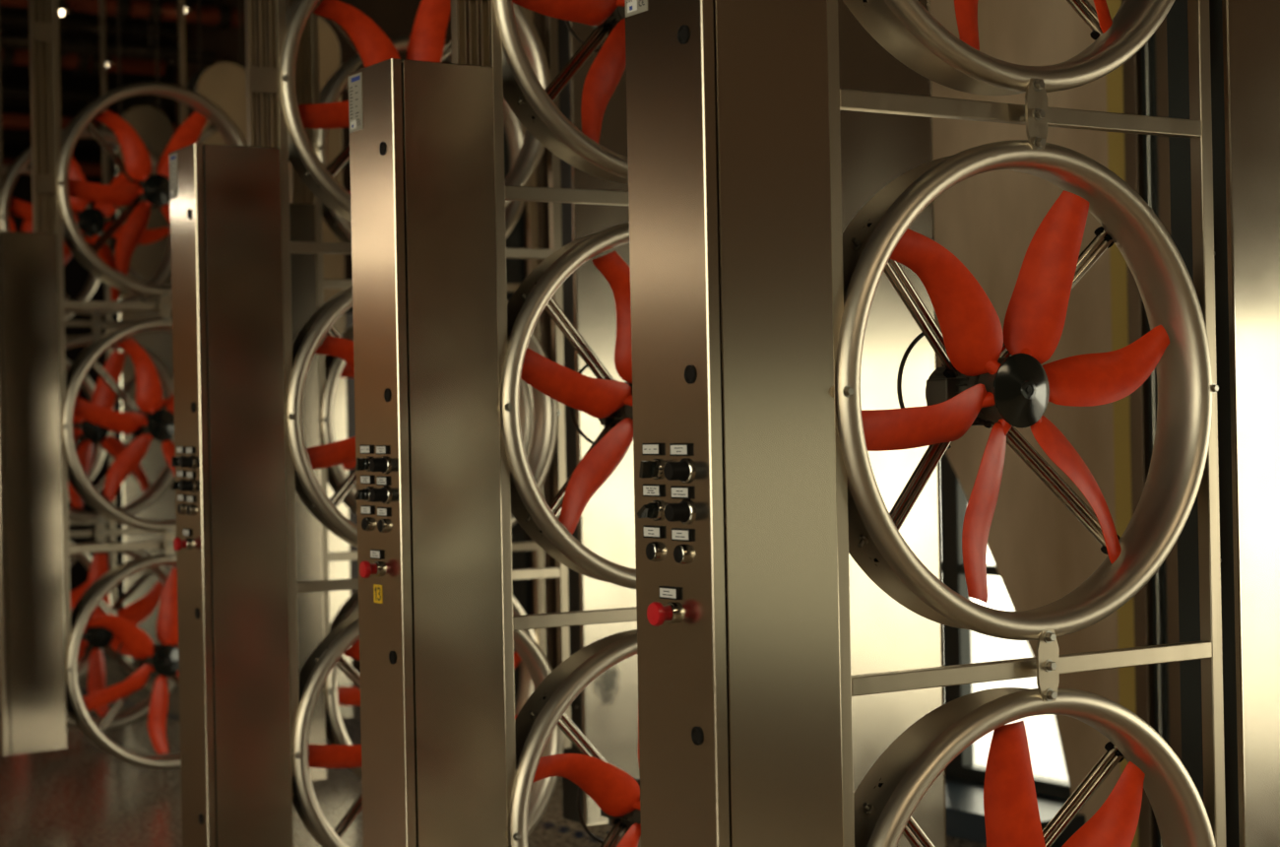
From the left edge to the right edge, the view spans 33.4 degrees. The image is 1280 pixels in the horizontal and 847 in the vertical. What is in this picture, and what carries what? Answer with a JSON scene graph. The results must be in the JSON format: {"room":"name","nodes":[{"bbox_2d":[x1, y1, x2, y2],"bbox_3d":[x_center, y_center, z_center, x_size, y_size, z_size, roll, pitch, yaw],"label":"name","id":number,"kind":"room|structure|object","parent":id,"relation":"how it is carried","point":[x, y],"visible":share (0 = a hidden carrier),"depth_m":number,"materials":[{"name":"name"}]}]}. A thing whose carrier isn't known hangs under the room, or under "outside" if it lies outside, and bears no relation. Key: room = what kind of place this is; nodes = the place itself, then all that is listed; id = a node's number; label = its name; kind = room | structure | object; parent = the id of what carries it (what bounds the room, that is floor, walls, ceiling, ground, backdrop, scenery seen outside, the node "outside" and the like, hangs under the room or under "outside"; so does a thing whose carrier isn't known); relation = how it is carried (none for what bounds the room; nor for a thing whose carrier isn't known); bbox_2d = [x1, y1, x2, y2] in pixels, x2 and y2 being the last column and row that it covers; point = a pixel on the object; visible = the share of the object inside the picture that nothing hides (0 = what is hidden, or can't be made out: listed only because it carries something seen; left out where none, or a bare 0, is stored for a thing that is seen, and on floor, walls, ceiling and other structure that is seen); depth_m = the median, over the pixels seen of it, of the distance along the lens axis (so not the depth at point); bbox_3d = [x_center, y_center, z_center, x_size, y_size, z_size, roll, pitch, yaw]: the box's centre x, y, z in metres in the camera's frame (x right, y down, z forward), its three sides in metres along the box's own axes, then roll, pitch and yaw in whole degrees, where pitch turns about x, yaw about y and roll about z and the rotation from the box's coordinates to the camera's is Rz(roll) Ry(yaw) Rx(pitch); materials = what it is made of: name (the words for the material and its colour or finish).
{"room":"industrial factory hall","nodes":[
{"label":"industrial factory hall","id":0,"kind":"room"},
{"bbox_2d":[0,231,66,755],"bbox_3d":[-2.540,0.278,8.664,0.303,2.096,0.231,-1,0,-36],"label":"tall cabinet","id":1,"kind":"object","parent":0,"point":[32,684],"visible":1,"depth_m":8.58,"materials":[{"name":"grey metal"}]},
{"bbox_2d":[1,140,109,590],"bbox_3d":[-7.701,-0.486,17.640,16.200,4.250,0.300,-1,0,-33],"label":"wall","id":2,"kind":"structure","parent":0,"point":[76,276],"depth_m":19.16,"materials":[{"name":"black"}]},
{"bbox_2d":[0,0,217,124],"bbox_3d":[-1.261,-2.866,7.549,16.200,0.200,24.300,-1,0,-33],"label":"ceiling","id":3,"kind":"structure","parent":0,"point":[18,75],"depth_m":16.43,"materials":[{"name":"black"}]},
{"bbox_2d":[1,128,101,146],"bbox_3d":[-3.793,-2.382,16.316,5.600,0.620,0.180,-1,0,-33],"label":"pipe","id":4,"kind":"object","parent":3,"relation":"hanging from","point":[12,135],"visible":0.02,"depth_m":15.76,"materials":[{"name":"brown metal"}]},
{"bbox_2d":[1,158,102,176],"bbox_3d":[-4.116,-2.302,16.820,5.600,0.765,0.150,-1,0,-33],"label":"pipe","id":5,"kind":"object","parent":3,"relation":"hanging from","point":[94,169],"visible":0.02,"depth_m":16.65,"materials":[{"name":"brown metal"}]},
{"bbox_2d":[59,0,71,15],"bbox_3d":[-3.348,-2.534,12.325,0.110,0.356,0.110,-1,0,-33],"label":"pendant lamp","id":6,"kind":"object","parent":3,"relation":"hanging from","point":[63,8],"visible":0.8,"depth_m":12.30,"materials":[{"name":"beige"}]},
{"bbox_2d":[0,47,165,75],"bbox_3d":[-4.024,-2.466,13.435,2.100,0.460,0.180,-1,0,-33],"label":"pipe","id":7,"kind":"object","parent":3,"relation":"hanging from","point":[9,56],"visible":0.46,"depth_m":13.68,"materials":[{"name":"brown metal"}]},
{"bbox_2d":[0,28,175,72],"bbox_3d":[-2.877,-2.549,14.886,5.600,0.330,0.240,-1,0,-33],"label":"pipe","id":8,"kind":"object","parent":3,"relation":"hanging from","point":[168,68],"visible":0.06,"depth_m":14.35,"materials":[{"name":"brown metal"}]},
{"bbox_2d":[0,83,176,111],"bbox_3d":[-3.038,-2.451,15.138,5.600,0.518,0.135,-1,0,-33],"label":"pipe","id":9,"kind":"object","parent":3,"relation":"hanging from","point":[7,91],"visible":0.21,"depth_m":14.60,"materials":[{"name":"brown metal"}]},
{"bbox_2d":[0,86,176,117],"bbox_3d":[-3.470,-2.468,15.811,5.600,0.462,0.225,-1,0,-33],"label":"pipe","id":10,"kind":"object","parent":3,"relation":"hanging from","point":[6,101],"visible":0.02,"depth_m":15.35,"materials":[{"name":"brown metal"}]},
{"bbox_2d":[0,8,178,41],"bbox_3d":[-3.837,-2.563,13.141,2.100,0.275,0.150,-1,0,-33],"label":"pipe","id":11,"kind":"object","parent":3,"relation":"hanging from","point":[136,28],"visible":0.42,"depth_m":13.37,"materials":[{"name":"brown metal"}]},
{"bbox_2d":[1,112,176,132],"bbox_3d":[-3.252,-2.369,15.474,5.600,0.672,0.165,-1,0,-33],"label":"pipe","id":12,"kind":"object","parent":3,"relation":"hanging from","point":[9,120],"visible":0.08,"depth_m":14.76,"materials":[{"name":"brown metal"}]},
{"bbox_2d":[64,0,117,612],"bbox_3d":[-3.349,-0.809,11.469,1.026,3.810,0.075,-1,0,-33],"label":"metal frame","id":13,"kind":"object","parent":3,"relation":"hanging from","point":[101,3],"visible":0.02,"depth_m":11.74,"materials":[{"name":"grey metal"}]},
{"bbox_2d":[2,164,103,319],"bbox_3d":[-3.383,-0.947,11.578,0.904,0.901,0.276,-1,0,-33],"label":"fan","id":14,"kind":"object","parent":13,"relation":"attached to","point":[93,282],"visible":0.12,"depth_m":11.65,"materials":[{"name":"silver metal"}]},
{"bbox_2d":[65,358,109,502],"bbox_3d":[-3.363,0.041,11.575,0.904,0.901,0.276,-1,0,-33],"label":"fan","id":15,"kind":"object","parent":13,"relation":"attached to","point":[88,385],"visible":0.05,"depth_m":11.67,"materials":[{"name":"red plastic"}]},
{"bbox_2d":[68,539,112,679],"bbox_3d":[-3.344,1.030,11.572,0.904,0.901,0.276,-1,0,-33],"label":"fan","id":16,"kind":"object","parent":13,"relation":"attached to","point":[86,558],"visible":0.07,"depth_m":11.65,"materials":[{"name":"red plastic"}]},
{"bbox_2d":[0,0,187,543],"bbox_3d":[-2.634,-0.827,10.152,1.026,3.810,0.075,-1,0,-33],"label":"metal frame","id":17,"kind":"object","parent":3,"relation":"hanging from","point":[96,323],"visible":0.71,"depth_m":10.21,"materials":[{"name":"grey metal"}]},
{"bbox_2d":[0,127,171,315],"bbox_3d":[-2.668,-0.965,10.261,0.904,0.901,0.276,-1,0,-33],"label":"fan","id":18,"kind":"object","parent":17,"relation":"attached to","point":[91,222],"visible":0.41,"depth_m":10.19,"materials":[{"name":"red plastic"}]},
{"bbox_2d":[64,333,174,522],"bbox_3d":[-2.649,0.024,10.259,0.904,0.901,0.276,-1,0,-33],"label":"fan","id":19,"kind":"object","parent":17,"relation":"attached to","point":[84,430],"visible":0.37,"depth_m":10.24,"materials":[{"name":"red plastic"}]},
{"bbox_2d":[65,540,177,729],"bbox_3d":[-2.629,1.012,10.256,0.904,0.901,0.276,-1,0,-33],"label":"fan","id":20,"kind":"object","parent":17,"relation":"attached to","point":[96,637],"visible":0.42,"depth_m":10.23,"materials":[{"name":"red plastic"}]},
{"bbox_2d":[28,0,175,686],"bbox_3d":[-2.032,-0.842,8.914,1.026,3.810,0.075,-1,0,-36],"label":"metal frame","id":21,"kind":"object","parent":3,"relation":"hanging from","point":[43,15],"visible":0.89,"depth_m":8.67,"materials":[{"name":"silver metal"}]},
{"bbox_2d":[61,318,176,532],"bbox_3d":[-2.053,0.009,9.018,0.904,0.901,0.276,-1,0,-36],"label":"fan","id":22,"kind":"object","parent":21,"relation":"attached to","point":[146,422],"visible":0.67,"depth_m":8.86,"materials":[{"name":"red plastic"}]},
{"bbox_2d":[65,553,180,768],"bbox_3d":[-2.033,0.997,9.015,0.904,0.901,0.276,-1,0,-36],"label":"fan","id":23,"kind":"object","parent":21,"relation":"attached to","point":[161,659],"visible":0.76,"depth_m":8.87,"materials":[{"name":"red plastic"}]},
{"bbox_2d":[57,81,247,296],"bbox_3d":[-2.072,-0.980,9.021,0.904,0.901,0.276,-1,0,-36],"label":"fan","id":24,"kind":"object","parent":21,"relation":"attached to","point":[143,192],"visible":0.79,"depth_m":8.89,"materials":[{"name":"red plastic"}]},
{"bbox_2d":[96,56,114,66],"bbox_3d":[-3.363,-2.471,13.384,0.110,0.476,0.110,-1,0,-33],"label":"pendant lamp","id":25,"kind":"object","parent":3,"relation":"hanging from","point":[109,61],"visible":0.47,"depth_m":13.36,"materials":[{"name":"beige"}]},
{"bbox_2d":[0,23,214,64],"bbox_3d":[-3.548,-2.452,12.694,2.100,0.510,0.120,-1,0,-33],"label":"pipe","id":26,"kind":"object","parent":3,"relation":"hanging from","point":[84,47],"visible":0.62,"depth_m":12.90,"materials":[{"name":"brown metal"}]},
{"bbox_2d":[0,0,244,30],"bbox_3d":[-3.389,-2.554,12.537,2.200,0.312,0.165,-1,0,-33],"label":"pipe","id":27,"kind":"object","parent":3,"relation":"hanging from","point":[221,16],"visible":0.75,"depth_m":12.77,"materials":[{"name":"brown metal"}]},
{"bbox_2d":[108,0,177,665],"bbox_3d":[-2.779,-0.693,11.925,0.339,4.062,0.160,-1,0,-33],"label":"housing","id":28,"kind":"object","parent":3,"relation":"hanging from","point":[152,125],"visible":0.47,"depth_m":11.86,"materials":[{"name":"grey metal"}]},
{"bbox_2d":[174,1,192,11],"bbox_3d":[-2.726,-2.585,12.725,0.110,0.276,0.110,-1,0,-33],"label":"pendant lamp","id":29,"kind":"object","parent":3,"relation":"hanging from","point":[188,6],"visible":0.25,"depth_m":12.70,"materials":[{"name":"beige"}]},
{"bbox_2d":[186,0,247,145],"bbox_3d":[-2.064,-0.711,10.609,0.339,4.062,0.160,-1,0,-33],"label":"housing","id":30,"kind":"object","parent":3,"relation":"hanging from","point":[224,83],"visible":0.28,"depth_m":10.55,"materials":[{"name":"grey metal"}]},
{"bbox_2d":[296,3,353,718],"bbox_3d":[-1.490,-0.725,9.403,0.339,4.062,0.160,-1,0,-36],"label":"housing","id":31,"kind":"object","parent":3,"relation":"hanging from","point":[330,55],"visible":0.12,"depth_m":9.41,"materials":[{"name":"grey metal"}]},
{"bbox_2d":[244,0,572,776],"bbox_3d":[-0.692,-0.875,6.449,1.026,3.810,0.075,-1,0,-31],"label":"metal frame","id":32,"kind":"object","parent":3,"relation":"hanging from","point":[265,20],"visible":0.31,"depth_m":6.25,"materials":[{"name":"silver metal"}]},
{"bbox_2d":[169,143,293,846],"bbox_3d":[-1.221,0.245,6.252,0.303,2.096,0.231,-1,0,-31],"label":"tall cabinet","id":33,"kind":"object","parent":32,"relation":"attached to","point":[230,542],"visible":1,"depth_m":6.17,"materials":[{"name":"metal"}]},
{"bbox_2d":[170,479,184,489],"bbox_3d":[-1.351,0.181,6.224,0.035,0.035,0.035,-1,0,-33],"label":"switch","id":34,"kind":"object","parent":33,"relation":"attached to","point":[175,484],"depth_m":6.22,"materials":[{"name":"black plastic"}]},
{"bbox_2d":[171,454,184,466],"bbox_3d":[-1.350,0.111,6.222,0.035,0.035,0.035,-1,0,-33],"label":"switch","id":35,"kind":"object","parent":33,"relation":"attached to","point":[174,460],"depth_m":6.21,"materials":[{"name":"black plastic"}]},
{"bbox_2d":[279,0,551,222],"bbox_3d":[-0.721,-1.013,6.559,0.904,0.901,0.276,-1,0,-31],"label":"fan","id":36,"kind":"object","parent":32,"relation":"attached to","point":[366,38],"visible":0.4,"depth_m":6.42,"materials":[{"name":"silver metal"}]},
{"bbox_2d":[285,284,561,547],"bbox_3d":[-0.702,-0.025,6.557,0.904,0.901,0.276,-1,0,-31],"label":"fan","id":37,"kind":"object","parent":32,"relation":"attached to","point":[306,343],"visible":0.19,"depth_m":6.34,"materials":[{"name":"silver metal"}]},
{"bbox_2d":[292,610,564,846],"bbox_3d":[-0.683,0.964,6.554,0.904,0.901,0.276,-1,0,-31],"label":"fan","id":38,"kind":"object","parent":32,"relation":"attached to","point":[328,653],"visible":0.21,"depth_m":6.35,"materials":[{"name":"silver metal"}]},
{"bbox_2d":[285,0,545,708],"bbox_3d":[-0.830,-0.868,8.000,1.026,3.810,0.075,-1,0,-33],"label":"metal frame","id":39,"kind":"object","parent":3,"relation":"hanging from","point":[307,81],"visible":0.16,"depth_m":7.78,"materials":[{"name":"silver metal"}]},
{"bbox_2d":[289,202,326,780],"bbox_3d":[-1.334,0.252,7.794,0.259,2.096,0.231,-1,0,-33],"label":"wall panel","id":40,"kind":"object","parent":39,"relation":"attached to","point":[302,217],"visible":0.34,"depth_m":7.74,"materials":[{"name":"metal"}]},
{"bbox_2d":[315,35,529,243],"bbox_3d":[-0.864,-1.006,8.109,0.904,0.901,0.276,-1,0,-33],"label":"fan","id":41,"kind":"object","parent":39,"relation":"attached to","point":[332,90],"visible":0.09,"depth_m":7.93,"materials":[{"name":"silver metal"}]},
{"bbox_2d":[320,324,533,513],"bbox_3d":[-0.845,-0.018,8.106,0.904,0.901,0.276,-1,0,-33],"label":"fan","id":42,"kind":"object","parent":39,"relation":"attached to","point":[335,369],"visible":0.1,"depth_m":7.86,"materials":[{"name":"silver metal"}]},
{"bbox_2d":[449,0,637,846],"bbox_3d":[0.015,-0.893,5.148,1.026,3.810,0.075,-1,0,-32],"label":"metal frame","id":43,"kind":"object","parent":3,"relation":"hanging from","point":[476,39],"visible":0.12,"depth_m":4.93,"materials":[{"name":"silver metal"}]},
{"bbox_2d":[493,0,628,184],"bbox_3d":[-0.019,-1.031,5.257,0.904,0.901,0.276,-1,0,-32],"label":"fan","id":44,"kind":"object","parent":43,"relation":"attached to","point":[534,105],"visible":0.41,"depth_m":5.09,"materials":[{"name":"silver metal"}]},
{"bbox_2d":[500,222,636,589],"bbox_3d":[0.001,-0.042,5.255,0.904,0.901,0.276,-1,0,-32],"label":"fan","id":45,"kind":"object","parent":43,"relation":"attached to","point":[604,398],"visible":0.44,"depth_m":5.07,"materials":[{"name":"red plastic"}]},
{"bbox_2d":[508,629,640,846],"bbox_3d":[0.020,0.946,5.252,0.904,0.901,0.276,-1,0,-32],"label":"fan","id":46,"kind":"object","parent":43,"relation":"attached to","point":[616,793],"visible":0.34,"depth_m":5.07,"materials":[{"name":"silver metal"}]},
{"bbox_2d":[557,18,639,826],"bbox_3d":[-0.105,-0.759,6.884,0.339,4.062,0.160,-1,0,-31],"label":"wall panel","id":47,"kind":"object","parent":3,"relation":"hanging from","point":[606,711],"visible":0.19,"depth_m":6.78,"materials":[{"name":"grey paint"}]},
{"bbox_2d":[837,0,946,846],"bbox_3d":[0.587,-0.777,5.602,0.339,4.062,0.160,-1,0,-32],"label":"wall panel","id":48,"kind":"object","parent":3,"relation":"hanging from","point":[876,149],"visible":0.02,"depth_m":5.54,"materials":[{"name":"grey paint"}]},
{"bbox_2d":[827,0,1225,846],"bbox_3d":[0.667,-0.909,3.828,1.026,3.810,0.075,-1,0,-33],"label":"metal frame","id":49,"kind":"object","parent":3,"relation":"hanging from","point":[1047,666],"visible":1,"depth_m":3.92,"materials":[{"name":"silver metal"}]},
{"bbox_2d":[842,0,1174,95],"bbox_3d":[0.633,-1.047,3.937,0.904,0.901,0.276,-1,0,-33],"label":"fan","id":50,"kind":"object","parent":49,"relation":"attached to","point":[905,29],"visible":0.97,"depth_m":3.83,"materials":[{"name":"silver metal"}]},
{"bbox_2d":[834,139,1218,639],"bbox_3d":[0.652,-0.059,3.934,0.904,0.901,0.276,-1,0,-33],"label":"fan","id":51,"kind":"object","parent":49,"relation":"attached to","point":[990,375],"visible":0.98,"depth_m":3.89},
{"bbox_2d":[853,687,1215,846],"bbox_3d":[0.671,0.930,3.931,0.904,0.901,0.276,-1,0,-33],"label":"fan","id":52,"kind":"object","parent":49,"relation":"attached to","point":[885,800],"visible":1,"depth_m":3.86,"materials":[{"name":"silver metal"}]},
{"bbox_2d":[1166,0,1279,846],"bbox_3d":[1.237,-0.793,4.284,0.339,4.062,0.160,-1,0,-33],"label":"housing","id":53,"kind":"object","parent":3,"relation":"hanging from","point":[1245,34],"visible":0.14,"depth_m":4.16,"materials":[{"name":"grey metal"}]},
{"bbox_2d":[346,313,359,641],"bbox_3d":[-0.372,-0.634,15.989,5.650,4.250,0.200,-1,0,-33],"label":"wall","id":54,"kind":"structure","parent":0,"point":[350,319],"depth_m":14.81,"materials":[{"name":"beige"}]},
{"bbox_2d":[174,0,535,686],"bbox_3d":[2.155,-0.711,6.501,0.350,4.250,18.900,-1,0,-33],"label":"wall","id":55,"kind":"structure","parent":0,"point":[395,18],"depth_m":12.10,"materials":[{"name":"paint"}]},
{"bbox_2d":[346,306,355,644],"bbox_3d":[-1.857,0.326,12.822,0.070,2.050,3.500,-1,0,-33],"label":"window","id":56,"kind":"structure","parent":55,"relation":"in","point":[350,310],"depth_m":12.50,"materials":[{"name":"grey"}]},
{"bbox_2d":[503,126,531,706],"bbox_3d":[-0.626,-0.645,10.490,0.040,4.250,0.220,-1,0,-33],"label":"trim","id":57,"kind":"structure","parent":55,"relation":"attached to","point":[515,268],"depth_m":10.43,"materials":[{"name":"grey"}]},
{"bbox_2d":[532,10,558,670],"bbox_3d":[-0.476,-0.649,10.248,0.050,4.250,0.150,-1,0,-33],"label":"trim","id":58,"kind":"structure","parent":55,"relation":"attached to","point":[543,212],"depth_m":10.18,"materials":[{"name":"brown metal"}]},
{"bbox_2d":[945,775,1086,846],"bbox_3d":[0.693,1.399,8.429,0.450,0.100,2.900,-1,0,-33],"label":"trim","id":59,"kind":"structure","parent":55,"relation":"attached to","point":[964,799],"depth_m":7.39,"materials":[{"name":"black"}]},
{"bbox_2d":[1105,0,1138,846],"bbox_3d":[1.593,-0.698,7.051,0.022,4.250,0.090,-1,0,-33],"label":"trim","id":60,"kind":"structure","parent":55,"relation":"attached to","point":[1115,79],"depth_m":7.05,"materials":[{"name":"brown"}]},
{"bbox_2d":[1121,0,1156,846],"bbox_3d":[1.626,-0.699,6.982,0.040,4.250,0.058,-1,0,-33],"label":"trim","id":61,"kind":"structure","parent":55,"relation":"attached to","point":[1131,69],"depth_m":6.96,"materials":[{"name":"brown metal"}]},
{"bbox_2d":[1141,32,1169,846],"bbox_3d":[1.786,-0.703,6.756,0.016,4.250,0.490,-1,0,-33],"label":"trim","id":62,"kind":"structure","parent":55,"relation":"attached to","point":[1143,56],"depth_m":6.94,"materials":[{"name":"grey metal"}]},
{"bbox_2d":[1145,36,1165,846],"bbox_3d":[1.668,-0.700,6.917,0.040,4.250,0.008,-1,0,-33],"label":"trim","id":63,"kind":"structure","parent":55,"relation":"attached to","point":[1148,45],"depth_m":6.91,"materials":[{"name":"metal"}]},
{"bbox_2d":[1154,15,1181,761],"bbox_3d":[1.706,-0.701,6.849,0.050,4.250,0.057,-1,0,-33],"label":"trim","id":64,"kind":"structure","parent":55,"relation":"attached to","point":[1161,32],"depth_m":6.83,"materials":[{"name":"brown metal"}]},
{"bbox_2d":[348,58,508,846],"bbox_3d":[-0.508,0.228,4.933,0.303,2.096,0.231,-1,0,-32],"label":"tall cabinet","id":65,"kind":"object","parent":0,"point":[427,496],"visible":1,"depth_m":4.85,"materials":[{"name":"metal"}]},
{"bbox_2d":[354,486,372,501],"bbox_3d":[-0.637,0.163,4.901,0.034,0.035,0.035,-1,0,-33],"label":"switch","id":66,"kind":"object","parent":65,"relation":"attached to","point":[363,493],"depth_m":4.90,"materials":[{"name":"black plastic"}]},
{"bbox_2d":[355,455,372,471],"bbox_3d":[-0.636,0.093,4.899,0.034,0.035,0.035,-1,0,-33],"label":"switch","id":67,"kind":"object","parent":65,"relation":"attached to","point":[361,464],"depth_m":4.89,"materials":[{"name":"black plastic"}]},
{"bbox_2d":[324,588,536,778],"bbox_3d":[-0.826,0.971,8.104,0.904,0.901,0.276,-1,0,-33],"label":"fan","id":68,"kind":"object","parent":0,"point":[336,733],"visible":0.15,"depth_m":7.87,"materials":[{"name":"silver metal"}]},
{"bbox_2d":[0,608,1069,846],"bbox_3d":[-1.174,1.583,7.537,16.200,0.200,24.300,-1,0,-33],"label":"floor","id":69,"kind":"structure","parent":0,"point":[79,795],"depth_m":8.75,"materials":[{"name":"stone"}]},
{"bbox_2d":[79,688,616,846],"bbox_3d":[-1.494,1.494,9.579,0.070,0.002,14.080,-1,0,-33],"label":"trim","id":70,"kind":"structure","parent":69,"relation":"on","point":[547,824],"depth_m":7.72,"materials":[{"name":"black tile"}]},
{"bbox_2d":[624,0,843,846],"bbox_3d":[0.145,0.211,3.610,0.303,2.096,0.231,-1,0,-33],"label":"tall cabinet","id":71,"kind":"object","parent":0,"point":[728,100],"visible":1,"depth_m":3.53,"materials":[{"name":"grey metal"}]},
{"bbox_2d":[637,500,663,520],"bbox_3d":[0.016,0.146,3.578,0.034,0.035,0.035,-1,0,-33],"label":"switch","id":72,"kind":"object","parent":71,"relation":"attached to","point":[653,510],"depth_m":3.57,"materials":[{"name":"black"}]},
{"bbox_2d":[639,458,663,479],"bbox_3d":[0.017,0.077,3.575,0.034,0.035,0.035,-1,0,-33],"label":"switch","id":73,"kind":"object","parent":71,"relation":"attached to","point":[651,469],"depth_m":3.57,"materials":[{"name":"black"}]},
{"bbox_2d":[929,0,1120,822],"bbox_3d":[1.210,-0.688,7.973,0.350,4.250,4.200,-1,0,-33],"label":"wall pier","id":74,"kind":"object","parent":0,"point":[1040,551],"visible":0.17,"depth_m":7.39,"materials":[{"name":"brown stone"}]},
{"bbox_2d":[939,451,1070,799],"bbox_3d":[0.880,0.426,8.564,0.070,1.842,2.940,-1,0,-33],"label":"window","id":75,"kind":"structure","parent":74,"relation":"attached to","point":[953,502],"depth_m":8.04,"materials":[{"name":"grey"}]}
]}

